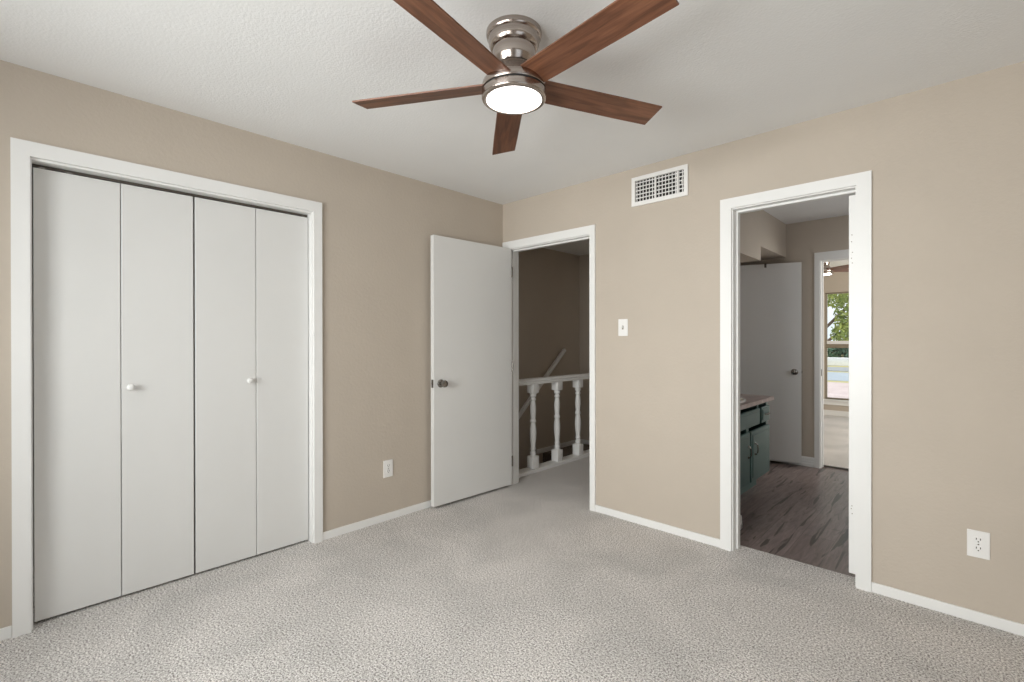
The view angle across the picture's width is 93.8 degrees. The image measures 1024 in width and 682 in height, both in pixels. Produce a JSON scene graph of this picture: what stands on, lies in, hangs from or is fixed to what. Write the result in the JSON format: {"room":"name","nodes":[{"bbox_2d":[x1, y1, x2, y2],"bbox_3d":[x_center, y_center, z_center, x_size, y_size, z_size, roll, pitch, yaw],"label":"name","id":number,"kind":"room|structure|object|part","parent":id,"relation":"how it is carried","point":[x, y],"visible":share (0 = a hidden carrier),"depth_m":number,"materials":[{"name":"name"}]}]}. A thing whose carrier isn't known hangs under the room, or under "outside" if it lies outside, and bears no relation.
{"room":"empty bedroom","nodes":[
{"label":"empty bedroom","id":0,"kind":"room"},
{"bbox_2d":[32,167,255,573],"bbox_3d":[-1.981,0.036,2.818,0.635,2.440,1.700,0,0,44],"label":"wall","id":1,"kind":"structure","parent":0,"point":[32,167],"depth_m":2.58,"materials":[{"name":"paint"}]},
{"bbox_2d":[0,60,502,628],"bbox_3d":[-1.640,0.036,2.632,0.115,2.440,4.400,0,0,44],"label":"wall","id":2,"kind":"structure","parent":0,"point":[378,226],"depth_m":3.10,"materials":[{"name":"paint"}]},
{"bbox_2d":[33,167,193,621],"bbox_3d":[-1.903,0.234,2.333,0.064,2.022,0.604,0,0,44],"label":"door","id":3,"kind":"structure","parent":2,"relation":"in","point":[114,398],"depth_m":2.30,"materials":[{"name":"white paint"}]},
{"bbox_3d":[-2.021,0.238,2.235,0.028,2.014,0.300,0,0,44],"label":"panel","id":4,"kind":"part","parent":3,"relation":"part of","materials":[{"name":"white paint"}]},
{"bbox_3d":[-1.870,0.227,2.348,0.038,0.033,0.033,0,0,44],"label":"knob","id":5,"kind":"part","parent":3,"relation":"part of","materials":[{"name":"white paint"}]},
{"bbox_3d":[-1.812,0.238,2.455,0.028,2.014,0.300,0,0,44],"label":"panel","id":6,"kind":"part","parent":3,"relation":"part of","materials":[{"name":"white paint"}]},
{"bbox_2d":[10,137,322,637],"bbox_3d":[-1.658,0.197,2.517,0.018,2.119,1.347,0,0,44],"label":"trim","id":7,"kind":"structure","parent":2,"relation":"attached to","point":[21,151],"depth_m":2.06,"materials":[{"name":"white paint"}]},
{"bbox_2d":[32,164,306,216],"bbox_3d":[-1.712,-0.782,2.570,0.015,0.012,1.221,0,0,44],"label":"trim","id":8,"kind":"structure","parent":2,"relation":"attached to","point":[33,165],"depth_m":2.45,"materials":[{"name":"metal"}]},
{"bbox_2d":[0,500,431,640],"bbox_3d":[-1.559,1.231,2.627,0.012,0.050,4.300,0,0,44],"label":"baseboard","id":9,"kind":"structure","parent":2,"relation":"attached to","point":[6,632],"depth_m":3.21,"materials":[{"name":"white paint"}]},
{"bbox_2d":[194,197,307,572],"bbox_3d":[-1.481,0.233,2.775,0.064,2.022,0.604,0,0,44],"label":"door","id":10,"kind":"structure","parent":2,"relation":"in","point":[251,264],"depth_m":2.76,"materials":[{"name":"white paint"}]},
{"bbox_3d":[-1.599,0.237,2.678,0.028,2.014,0.300,0,0,44],"label":"panel","id":11,"kind":"part","parent":10,"relation":"part of","materials":[{"name":"white paint"}]},
{"bbox_3d":[-1.389,0.236,2.898,0.028,2.014,0.300,0,0,44],"label":"panel","id":12,"kind":"part","parent":10,"relation":"part of","materials":[{"name":"white paint"}]},
{"bbox_2d":[383,459,392,477],"bbox_3d":[-0.867,0.893,3.354,0.009,0.120,0.074,0,0,44],"label":"power outlet","id":13,"kind":"object","parent":2,"relation":"attached to","point":[387,464],"visible":1,"depth_m":3.35,"materials":[{"name":"white plastic"}]},
{"bbox_2d":[0,415,1023,681],"bbox_3d":[1.951,1.309,3.744,5.050,0.120,10.960,0,0,44],"label":"floor","id":14,"kind":"structure","parent":0,"point":[523,581],"depth_m":2.22,"materials":[{"name":"carpet"}]},
{"bbox_2d":[519,373,589,477],"bbox_3d":[0.506,0.802,4.909,0.110,0.892,1.625,0,0,44],"label":"balustrade","id":15,"kind":"object","parent":14,"relation":"on","point":[533,466],"visible":0.74,"depth_m":4.83,"materials":[{"name":"white paint"}]},
{"bbox_3d":[0.506,0.383,4.908,0.090,0.054,1.625,0,0,44],"label":"hand rail","id":16,"kind":"part","parent":15,"relation":"part of","materials":[{"name":"white paint"}]},
{"bbox_3d":[0.507,1.231,4.910,0.110,0.035,1.625,0,0,44],"label":"rail","id":17,"kind":"part","parent":15,"relation":"part of","materials":[{"name":"white paint"}]},
{"bbox_2d":[740,402,770,494],"bbox_3d":[1.612,0.881,3.932,0.690,0.752,1.137,0,0,44],"label":"vanity cabinet","id":18,"kind":"object","parent":14,"relation":"on","point":[754,426],"visible":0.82,"depth_m":3.82,"materials":[{"name":"teal paint"}]},
{"bbox_3d":[1.673,0.915,3.541,0.007,0.340,0.475,0,0,44],"label":"raised panel","id":19,"kind":"part","parent":18,"relation":"part of","materials":[{"name":"teal paint"}]},
{"bbox_3d":[1.663,0.915,3.550,0.024,0.400,0.535,0,0,44],"label":"door","id":20,"kind":"part","parent":18,"relation":"part of","materials":[{"name":"teal paint"}]},
{"bbox_3d":[1.737,0.614,3.627,0.024,0.128,0.810,0,0,44],"label":"drawer","id":21,"kind":"part","parent":18,"relation":"part of","materials":[{"name":"teal paint"}]},
{"bbox_3d":[1.747,0.614,3.618,0.007,0.092,0.774,0,0,44],"label":"raised panel","id":22,"kind":"part","parent":18,"relation":"part of","materials":[{"name":"teal paint"}]},
{"bbox_2d":[740,394,773,409],"bbox_3d":[1.601,0.533,3.923,0.685,0.140,1.130,0,0,44],"label":"countertop","id":23,"kind":"structure","parent":18,"relation":"on","point":[746,400],"depth_m":3.87,"materials":[{"name":"beige stone"}]},
{"bbox_3d":[2.034,0.914,3.939,0.024,0.400,0.480,0,0,44],"label":"door","id":24,"kind":"part","parent":18,"relation":"part of","materials":[{"name":"teal paint"}]},
{"bbox_3d":[2.044,0.914,3.930,0.007,0.340,0.420,0,0,44],"label":"raised panel","id":25,"kind":"part","parent":18,"relation":"part of","materials":[{"name":"teal paint"}]},
{"bbox_3d":[2.125,0.612,4.035,0.024,0.128,0.215,0,0,44],"label":"drawer","id":26,"kind":"part","parent":18,"relation":"part of","materials":[{"name":"teal paint"}]},
{"bbox_3d":[2.135,0.612,4.025,0.007,0.092,0.179,0,0,44],"label":"raised panel","id":27,"kind":"part","parent":18,"relation":"part of","materials":[{"name":"teal paint"}]},
{"bbox_2d":[0,0,1023,266],"bbox_3d":[1.864,-1.266,3.845,5.520,0.150,11.000,0,0,44],"label":"ceiling","id":28,"kind":"structure","parent":0,"point":[720,72],"depth_m":2.08,"materials":[{"name":"white paint"}]},
{"bbox_2d":[352,0,678,154],"bbox_3d":[0.019,-1.050,1.808,1.263,0.268,1.286,0,0,44],"label":"ceiling fan","id":29,"kind":"object","parent":28,"relation":"hanging from","point":[516,83],"visible":1,"depth_m":1.75,"materials":[{"name":"brown wood"}]},
{"bbox_3d":[-0.362,-0.983,1.930,0.560,0.006,0.120,0,13,14],"label":"fan blade","id":30,"kind":"part","parent":29,"relation":"part of","materials":[{"name":"brown wood"}]},
{"bbox_3d":[-0.196,-0.983,1.521,0.120,0.006,0.560,15,8,32],"label":"fan blade","id":31,"kind":"part","parent":29,"relation":"part of","materials":[{"name":"brown wood"}]},
{"bbox_3d":[-0.022,-0.985,2.220,0.120,0.006,0.560,-13,1,-4],"label":"fan blade","id":32,"kind":"part","parent":29,"relation":"part of","materials":[{"name":"brown wood"}]},
{"bbox_3d":[0.008,-0.924,1.842,0.207,0.016,0.207,0,0,44],"label":"lamp glass","id":33,"kind":"part","parent":29,"relation":"part of","materials":[{"name":"white glass"}]},
{"bbox_3d":[0.255,-0.983,1.553,0.120,0.006,0.560,17,-11,-39],"label":"fan blade","id":34,"kind":"part","parent":29,"relation":"part of","materials":[{"name":"brown wood"}]},
{"bbox_3d":[0.359,-0.984,1.987,0.560,0.006,0.120,0,-13,-23],"label":"fan blade","id":35,"kind":"part","parent":29,"relation":"part of","materials":[{"name":"brown wood"}]},
{"bbox_2d":[824,262,848,275],"bbox_3d":[4.412,-1.067,6.765,1.286,0.268,1.263,0,0,-20],"label":"ceiling fan","id":36,"kind":"object","parent":28,"relation":"hanging from","point":[828,270],"visible":0.3,"depth_m":6.69,"materials":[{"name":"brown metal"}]},
{"bbox_3d":[4.511,-1.000,6.432,0.120,0.006,0.560,13,-3,-14],"label":"fan blade","id":37,"kind":"part","parent":36,"relation":"part of","materials":[{"name":"brown wood"}]},
{"bbox_3d":[4.796,-1.001,6.777,0.560,0.006,0.120,0,-13,3],"label":"fan blade","id":38,"kind":"part","parent":36,"relation":"part of","materials":[{"name":"brown wood"}]},
{"bbox_2d":[519,248,578,468],"bbox_3d":[0.069,1.526,5.882,0.115,5.440,2.425,0,0,44],"label":"wall","id":39,"kind":"structure","parent":0,"point":[548,278],"depth_m":6.21,"materials":[{"name":"paint"}]},
{"bbox_2d":[519,348,565,418],"bbox_3d":[0.112,0.837,5.783,0.082,1.473,1.698,0,0,44],"label":"wall handrail","id":40,"kind":"object","parent":39,"relation":"attached to","point":[528,401],"visible":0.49,"depth_m":6.10,"materials":[{"name":"white paint"}]},
{"bbox_2d":[543,444,589,462],"bbox_3d":[0.425,2.839,5.547,0.865,2.815,2.425,0,0,44],"label":"floor","id":41,"kind":"structure","parent":0,"point":[568,450],"depth_m":6.14,"materials":[{"name":"carpet"}]},
{"bbox_2d":[579,215,848,457],"bbox_3d":[2.865,1.523,4.970,5.420,5.445,0.115,0,0,44],"label":"wall","id":42,"kind":"structure","parent":0,"point":[807,238],"depth_m":4.81,"materials":[{"name":"paint"}]},
{"bbox_2d":[740,262,801,462],"bbox_3d":[2.574,0.214,4.954,0.739,2.014,0.169,0,0,25],"label":"door","id":43,"kind":"structure","parent":42,"relation":"in","point":[770,294],"depth_m":4.88,"materials":[{"name":"white paint"}]},
{"bbox_3d":[2.825,0.311,4.783,0.062,0.062,0.066,0,0,25],"label":"knob","id":44,"kind":"part","parent":43,"relation":"part of","materials":[{"name":"silver metal"}]},
{"bbox_2d":[770,456,813,466],"bbox_3d":[2.713,1.206,5.022,0.789,0.095,0.017,0,0,44],"label":"baseboard","id":45,"kind":"structure","parent":42,"relation":"attached to","point":[806,461],"depth_m":4.80,"materials":[{"name":"white paint"}]},
{"bbox_2d":[814,249,848,467],"bbox_3d":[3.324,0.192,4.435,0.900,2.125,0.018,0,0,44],"label":"trim","id":46,"kind":"structure","parent":42,"relation":"attached to","point":[839,254],"depth_m":4.72,"materials":[{"name":"white paint"}]},
{"bbox_2d":[824,465,848,470],"bbox_3d":[3.389,1.247,4.525,0.767,0.014,0.027,0,0,44],"label":"trim","id":47,"kind":"structure","parent":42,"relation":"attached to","point":[835,467],"depth_m":4.70,"materials":[{"name":"brown metal"}]},
{"bbox_2d":[740,210,785,262],"bbox_3d":[1.886,-0.962,4.337,0.535,0.470,2.140,0,0,44],"label":"wall","id":48,"kind":"structure","parent":0,"point":[762,235],"depth_m":4.34,"materials":[{"name":"paint"}]},
{"bbox_2d":[503,61,1023,623],"bbox_3d":[1.039,1.532,3.201,5.220,5.440,0.115,0,0,44],"label":"wall","id":49,"kind":"structure","parent":0,"point":[945,160],"depth_m":2.33,"materials":[{"name":"paint"}]},
{"bbox_2d":[431,235,512,506],"bbox_3d":[-0.305,0.221,3.838,0.822,2.018,0.169,0,0,-44],"label":"door","id":50,"kind":"structure","parent":49,"relation":"in","point":[471,281],"depth_m":3.79,"materials":[{"name":"white paint"}]},
{"bbox_3d":[-0.512,0.318,3.564,0.062,0.062,0.066,0,0,-44],"label":"knob","id":51,"kind":"part","parent":50,"relation":"part of","materials":[{"name":"silver metal"}]},
{"bbox_2d":[518,252,518,482],"bbox_3d":[0.354,0.200,3.940,0.941,2.101,0.016,0,0,44],"label":"trim","id":52,"kind":"structure","parent":49,"relation":"attached to","point":[518,252],"depth_m":4.23,"materials":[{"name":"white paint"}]},
{"bbox_2d":[502,224,595,511],"bbox_3d":[0.268,0.199,3.842,0.951,2.105,0.016,0,0,44],"label":"trim","id":53,"kind":"structure","parent":49,"relation":"attached to","point":[590,230],"depth_m":3.53,"materials":[{"name":"white paint"}]},
{"bbox_2d":[509,235,588,485],"bbox_3d":[0.317,0.224,3.886,0.873,2.053,0.115,0,0,44],"label":"trim","id":54,"kind":"structure","parent":49,"relation":"attached to","point":[514,252],"depth_m":4.16,"materials":[{"name":"white paint"}]},
{"bbox_2d":[618,319,627,335],"bbox_3d":[0.775,-0.095,3.355,0.074,0.119,0.019,0,0,44],"label":"light switch","id":55,"kind":"object","parent":49,"relation":"attached to","point":[622,323],"visible":1,"depth_m":3.35,"materials":[{"name":"white plastic"}]},
{"bbox_2d":[631,164,688,206],"bbox_3d":[0.970,-1.021,3.165,0.396,0.197,0.020,0,0,44],"label":"air vent","id":56,"kind":"object","parent":49,"relation":"in","point":[671,183],"visible":1,"depth_m":3.16,"materials":[{"name":"white plastic"}]},
{"bbox_2d":[720,170,871,591],"bbox_3d":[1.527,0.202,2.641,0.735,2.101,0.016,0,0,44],"label":"trim","id":57,"kind":"structure","parent":49,"relation":"attached to","point":[862,181],"depth_m":2.42,"materials":[{"name":"white paint"}]},
{"bbox_2d":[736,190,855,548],"bbox_3d":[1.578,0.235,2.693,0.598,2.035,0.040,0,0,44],"label":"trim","id":58,"kind":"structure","parent":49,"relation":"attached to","point":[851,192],"depth_m":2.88,"materials":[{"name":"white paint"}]},
{"bbox_2d":[595,505,1023,635],"bbox_3d":[1.711,1.228,2.471,3.041,0.050,0.012,0,0,44],"label":"baseboard","id":59,"kind":"structure","parent":49,"relation":"attached to","point":[1003,624],"depth_m":2.29,"materials":[{"name":"white paint"}]},
{"bbox_2d":[849,195,855,573],"bbox_3d":[1.772,0.225,2.487,0.033,1.955,0.040,0,0,44],"label":"trim","id":60,"kind":"structure","parent":49,"relation":"attached to","point":[852,199],"depth_m":2.47,"materials":[{"name":"white paint"}]},
{"bbox_2d":[967,529,989,559],"bbox_3d":[2.072,0.904,2.128,0.074,0.120,0.009,0,0,44],"label":"power outlet","id":61,"kind":"object","parent":49,"relation":"attached to","point":[978,542],"visible":1,"depth_m":2.12,"materials":[{"name":"white plastic"}]},
{"bbox_2d":[973,545,983,552],"bbox_3d":[2.071,0.923,2.126,0.034,0.027,0.004,0,0,44],"label":"receptacle","id":62,"kind":"object","parent":61,"relation":"attached to","point":[976,548],"depth_m":2.12,"materials":[{"name":"white plastic"}]},
{"bbox_2d":[973,536,983,543],"bbox_3d":[2.071,0.884,2.126,0.034,0.027,0.004,0,0,44],"label":"receptacle","id":63,"kind":"object","parent":61,"relation":"attached to","point":[976,539],"depth_m":2.12,"materials":[{"name":"white plastic"}]},
{"bbox_2d":[824,268,848,411],"bbox_3d":[5.755,0.116,7.622,5.100,2.640,0.130,0,0,44],"label":"wall","id":64,"kind":"structure","parent":0,"point":[838,281],"depth_m":7.92,"materials":[{"name":"paint"}]},
{"bbox_2d":[824,291,848,405],"bbox_3d":[5.930,0.126,7.407,1.950,1.870,0.130,0,0,44],"label":"window","id":65,"kind":"structure","parent":64,"relation":"attached to","point":[828,344],"depth_m":8.01,"materials":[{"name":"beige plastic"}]},
{"bbox_3d":[5.920,1.016,7.399,1.950,0.090,0.100,0,0,44],"label":"sill","id":66,"kind":"part","parent":65,"relation":"part of","materials":[{"name":"white paint"}]},
{"bbox_3d":[5.950,0.025,7.428,1.802,0.052,0.048,0,0,44],"label":"sash rail","id":67,"kind":"part","parent":65,"relation":"part of","materials":[{"name":"white paint"}]},
{"bbox_3d":[5.954,0.083,7.433,1.802,0.065,0.044,0,0,44],"label":"meeting rail","id":68,"kind":"part","parent":65,"relation":"part of","materials":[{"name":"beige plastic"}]},
{"bbox_2d":[824,410,848,416],"bbox_3d":[5.670,1.193,7.607,4.800,0.085,0.014,0,0,44],"label":"baseboard","id":69,"kind":"structure","parent":64,"relation":"attached to","point":[826,412],"depth_m":7.90,"materials":[{"name":"white paint"}]},
{"bbox_2d":[828,382,848,398],"bbox_3d":[10.361,3.962,36.871,150.000,0.200,37.700,0,0,44],"label":"driveway","id":70,"kind":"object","parent":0,"point":[835,389],"depth_m":37.19,"materials":[{"name":"pink concrete"}]},
{"bbox_2d":[828,367,848,371],"bbox_3d":[39.624,3.831,67.553,210.000,0.250,9.500,0,0,44],"label":"sidewalk","id":71,"kind":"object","parent":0,"point":[842,369],"depth_m":62.42,"materials":[{"name":"grey concrete"}]},
{"bbox_3d":[1.133,0.033,3.383,0.762,2.453,0.285,0,0,44],"label":"wall","id":72,"kind":"structure","parent":0,"visible":0},
{"bbox_2d":[740,515,742,529],"bbox_3d":[1.404,1.212,3.158,0.126,0.095,0.298,0,0,44],"label":"baseboard","id":73,"kind":"structure","parent":72,"relation":"attached to","point":[741,524],"depth_m":3.21,"materials":[{"name":"white paint"}]},
{"bbox_3d":[0.745,2.807,5.241,0.020,2.880,2.425,0,0,44],"label":"wall","id":74,"kind":"structure","parent":0,"visible":0},
{"bbox_2d":[537,439,589,453],"bbox_3d":[0.942,1.400,6.088,0.865,0.060,0.920,0,0,44],"label":"baseboard","id":75,"kind":"structure","parent":74,"relation":"attached to","point":[583,441],"depth_m":6.43,"materials":[{"name":"white paint"}]},
{"label":"outside","id":76,"kind":"structure","parent":0,"visible":0},
{"bbox_2d":[828,355,848,382],"bbox_3d":[70.755,3.891,107.441,280.000,0.470,232.800,0,0,44],"label":"ground","id":77,"kind":"structure","parent":76,"point":[841,355],"depth_m":59.70,"materials":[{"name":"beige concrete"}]},
{"bbox_2d":[828,293,848,340],"bbox_3d":[9.784,0.493,15.679,5.312,6.848,3.634,0,0,44],"label":"street tree","id":78,"kind":"object","parent":77,"relation":"on","point":[841,299],"visible":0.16,"depth_m":14.50,"materials":[{"name":"green plant"}]},
{"bbox_2d":[828,348,848,357],"bbox_3d":[61.250,1.941,87.918,5.961,5.108,4.792,0,0,44],"label":"tree","id":79,"kind":"object","parent":77,"relation":"on","point":[832,352],"visible":0.32,"depth_m":87.61,"materials":[{"name":"green plant"}]},
{"bbox_2d":[828,360,848,365],"bbox_3d":[46.904,3.354,75.187,120.000,0.750,0.400,0,0,44],"label":"wall","id":80,"kind":"structure","parent":77,"relation":"on","point":[830,362],"depth_m":72.50,"materials":[{"name":"white"}]},
{"bbox_2d":[828,357,848,360],"bbox_3d":[46.489,3.149,77.794,13.800,1.150,2.000,0,0,44],"label":"storage bin","id":81,"kind":"object","parent":77,"relation":"on","point":[829,358],"visible":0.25,"depth_m":73.25,"materials":[{"name":"white"}]},
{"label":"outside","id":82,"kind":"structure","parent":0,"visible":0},
{"bbox_2d":[828,372,848,380],"bbox_3d":[29.858,3.891,57.314,210.000,0.200,13.800,0,0,44],"label":"street","id":83,"kind":"structure","parent":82,"point":[833,376],"depth_m":51.24,"materials":[{"name":"grey asphalt"}]}
]}

